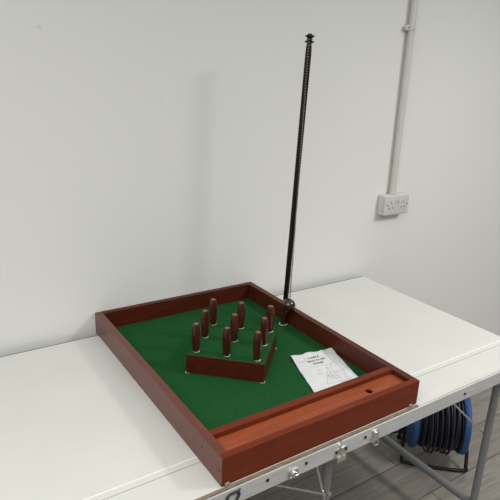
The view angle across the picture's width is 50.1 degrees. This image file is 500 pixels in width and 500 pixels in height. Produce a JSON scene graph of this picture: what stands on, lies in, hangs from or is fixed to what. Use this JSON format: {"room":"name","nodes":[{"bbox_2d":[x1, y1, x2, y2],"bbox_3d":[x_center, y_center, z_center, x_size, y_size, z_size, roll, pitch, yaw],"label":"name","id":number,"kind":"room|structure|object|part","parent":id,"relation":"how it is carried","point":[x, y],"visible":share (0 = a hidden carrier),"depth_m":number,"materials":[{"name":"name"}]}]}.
{"room":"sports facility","nodes":[
{"label":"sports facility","id":0,"kind":"room"},
{"bbox_2d":[0,0,499,356],"bbox_3d":[-0.096,-0.350,1.887,8.000,2.800,0.120,-9,21,-32],"label":"wall","id":1,"kind":"structure","parent":0,"point":[148,148],"depth_m":1.83,"materials":[{"name":"white paint"}]},
{"bbox_2d":[377,192,408,215],"bbox_3d":[0.626,-0.201,2.334,0.150,0.088,0.048,-9,21,-32],"label":"wall socket","id":2,"kind":"object","parent":1,"relation":"attached to","point":[388,204],"visible":1,"depth_m":2.31,"materials":[{"name":"white plastic"}]},
{"bbox_2d":[389,0,417,194],"bbox_3d":[0.636,-0.981,2.078,0.064,1.554,0.035,-9,21,-32],"label":"conduit","id":3,"kind":"object","parent":1,"relation":"attached to","point":[411,27],"visible":1,"depth_m":2.18,"materials":[{"name":"white plastic"}]},
{"bbox_2d":[245,387,499,499],"bbox_3d":[0.927,1.476,0.745,8.000,0.100,3.811,-9,21,-32],"label":"floor","id":4,"kind":"structure","parent":0,"point":[368,471],"depth_m":2.23,"materials":[{"name":"grey wood"}]},
{"bbox_2d":[0,276,499,499],"bbox_3d":[-0.013,0.692,1.692,1.719,0.741,0.810,-9,21,-32],"label":"folding table","id":5,"kind":"object","parent":4,"relation":"on","point":[75,424],"visible":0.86,"depth_m":1.38,"materials":[{"name":"white plastic"}]},
{"bbox_2d":[95,282,419,486],"bbox_3d":[-0.028,0.305,1.569,0.601,0.071,0.808,-9,21,-32],"label":"tray","id":6,"kind":"object","parent":5,"relation":"on","point":[237,429],"visible":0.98,"depth_m":1.41,"materials":[{"name":"green fabric"}]},
{"bbox_3d":[-0.270,0.343,1.415,0.020,0.069,0.806,-9,21,-32],"label":"rail","id":7,"kind":"part","parent":6,"relation":"part of","materials":[{"name":"brown wood"}]},
{"bbox_3d":[-0.243,0.196,1.880,0.559,0.069,0.020,-9,21,-32],"label":"rail","id":8,"kind":"part","parent":6,"relation":"part of","materials":[{"name":"brown wood"}]},
{"bbox_2d":[186,323,276,381],"bbox_3d":[-0.048,0.296,1.575,0.220,0.057,0.217,6,18,11],"label":"platform","id":9,"kind":"object","parent":6,"relation":"in","point":[240,364],"visible":0.94,"depth_m":1.49,"materials":[{"name":"green fabric"}]},
{"bbox_2d":[191,323,199,351],"bbox_3d":[-0.151,0.243,1.494,0.025,0.083,0.025,2,18,-2],"label":"pin","id":10,"kind":"object","parent":9,"relation":"on","point":[195,336],"visible":1,"depth_m":1.48,"materials":[{"name":"brown wood"}]},
{"bbox_2d":[201,310,208,337],"bbox_3d":[-0.133,0.217,1.579,0.025,0.083,0.025,11,19,24],"label":"pin","id":11,"kind":"object","parent":9,"relation":"on","point":[204,316],"visible":1,"depth_m":1.57,"materials":[{"name":"brown wood"}]},
{"bbox_2d":[209,298,216,324],"bbox_3d":[-0.115,0.191,1.663,0.025,0.083,0.025,1,18,-5],"label":"pin","id":12,"kind":"object","parent":9,"relation":"on","point":[213,303],"visible":1,"depth_m":1.65,"materials":[{"name":"brown wood"}]},
{"bbox_3d":[-0.069,0.326,1.478,0.220,0.056,0.006,5,18,9],"label":"panel","id":13,"kind":"part","parent":9,"relation":"part of","materials":[{"name":"brown wood"}]},
{"bbox_2d":[222,327,230,355],"bbox_3d":[-0.064,0.252,1.478,0.025,0.083,0.025,7,18,15],"label":"pin","id":14,"kind":"object","parent":9,"relation":"on","point":[226,338],"visible":1,"depth_m":1.47,"materials":[{"name":"brown wood"}]},
{"bbox_2d":[230,313,238,341],"bbox_3d":[-0.045,0.226,1.563,0.025,0.083,0.025,-2,18,-14],"label":"pin","id":15,"kind":"object","parent":9,"relation":"on","point":[234,324],"visible":0.98,"depth_m":1.55,"materials":[{"name":"brown wood"}]},
{"bbox_2d":[237,302,244,327],"bbox_3d":[-0.028,0.200,1.647,0.025,0.083,0.025,-14,24,-42],"label":"pin","id":16,"kind":"object","parent":9,"relation":"on","point":[241,307],"visible":0.9,"depth_m":1.64,"materials":[{"name":"brown wood"}]},
{"bbox_2d":[253,331,261,360],"bbox_3d":[0.021,0.261,1.461,0.025,0.083,0.025,-5,19,-23],"label":"pin","id":17,"kind":"object","parent":9,"relation":"on","point":[257,341],"visible":1,"depth_m":1.45,"materials":[{"name":"brown wood"}]},
{"bbox_2d":[260,317,268,344],"bbox_3d":[0.041,0.235,1.547,0.025,0.083,0.025,15,21,33],"label":"pin","id":18,"kind":"object","parent":9,"relation":"on","point":[264,327],"visible":0.93,"depth_m":1.54,"materials":[{"name":"brown wood"}]},
{"bbox_2d":[266,305,273,331],"bbox_3d":[0.061,0.209,1.631,0.025,0.083,0.025,4,18,5],"label":"pin","id":19,"kind":"object","parent":9,"relation":"on","point":[270,310],"visible":0.8,"depth_m":1.62,"materials":[{"name":"brown wood"}]},
{"bbox_3d":[0.057,0.307,1.556,0.006,0.056,0.207,6,18,11],"label":"panel","id":20,"kind":"part","parent":9,"relation":"part of","materials":[{"name":"brown wood"}]},
{"bbox_2d":[280,33,314,324],"bbox_3d":[0.146,-0.192,1.699,0.055,0.925,0.029,-9,21,-32],"label":"pole","id":21,"kind":"object","parent":6,"relation":"on","point":[284,315],"visible":0.85,"depth_m":1.68,"materials":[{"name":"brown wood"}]},
{"bbox_2d":[282,39,312,311],"bbox_3d":[0.144,-0.205,1.670,0.046,0.852,0.081,2,18,0],"label":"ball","id":22,"kind":"object","parent":21,"relation":"hanging from","point":[288,305],"visible":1,"depth_m":1.71,"materials":[{"name":"brown wood"}]},
{"bbox_3d":[0.152,-0.226,1.667,0.007,0.811,0.037,7,18,13],"label":"bead chain","id":23,"kind":"part","parent":22,"relation":"part of","materials":[{"name":"metal"}]},
{"bbox_3d":[0.146,0.390,1.319,0.559,0.066,0.019,-9,21,-32],"label":"divider rail","id":24,"kind":"part","parent":6,"relation":"part of","materials":[{"name":"brown wood"}]},
{"bbox_2d":[216,374,404,450],"bbox_3d":[0.168,0.384,1.283,0.559,0.005,0.059,-9,21,-32],"label":"shelf","id":25,"kind":"object","parent":6,"relation":"attached to","point":[245,433],"depth_m":1.26,"materials":[{"name":"brown wood"}]},
{"bbox_3d":[0.188,0.413,1.258,0.595,0.069,0.017,-9,21,-32],"label":"rail","id":26,"kind":"part","parent":6,"relation":"part of","materials":[{"name":"brown wood"}]},
{"bbox_2d":[291,348,357,391],"bbox_3d":[0.213,0.343,1.538,0.156,0.009,0.218,-4,19,-19],"label":"instruction sheet","id":27,"kind":"object","parent":6,"relation":"on","point":[321,369],"visible":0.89,"depth_m":1.54,"materials":[{"name":"white paper"}]},
{"bbox_3d":[0.214,0.265,1.724,0.020,0.069,0.806,-9,21,-32],"label":"rail","id":28,"kind":"part","parent":6,"relation":"part of","materials":[{"name":"brown wood"}]},
{"bbox_3d":[-0.149,0.528,1.058,0.852,0.042,0.028,-9,21,-32],"label":"edge rail","id":29,"kind":"part","parent":5,"relation":"part of","materials":[{"name":"metal"}]},
{"bbox_3d":[0.187,0.785,1.433,0.025,0.714,0.025,-9,21,-32],"label":"leg","id":30,"kind":"part","parent":5,"relation":"part of","materials":[{"name":"grey metal"}]},
{"bbox_3d":[0.567,0.412,1.515,0.856,0.042,0.028,-9,21,-32],"label":"edge rail","id":31,"kind":"part","parent":5,"relation":"part of","materials":[{"name":"metal"}]},
{"bbox_3d":[0.795,0.687,1.821,0.025,0.714,0.025,-9,21,-32],"label":"leg","id":32,"kind":"part","parent":5,"relation":"part of","materials":[{"name":"grey metal"}]},
{"bbox_2d":[391,397,471,472],"bbox_3d":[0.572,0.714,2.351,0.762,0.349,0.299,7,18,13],"label":"cable reel","id":33,"kind":"object","parent":4,"relation":"on","point":[448,429],"visible":0.59,"depth_m":2.19,"materials":[{"name":"blue plastic"}]},
{"bbox_3d":[0.805,0.793,2.363,0.282,0.210,0.089,5,18,9],"label":"stand frame","id":34,"kind":"part","parent":33,"relation":"part of","materials":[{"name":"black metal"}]},
{"bbox_3d":[0.789,0.819,2.279,0.282,0.210,0.089,5,18,9],"label":"stand frame","id":35,"kind":"part","parent":33,"relation":"part of","materials":[{"name":"black metal"}]}
]}

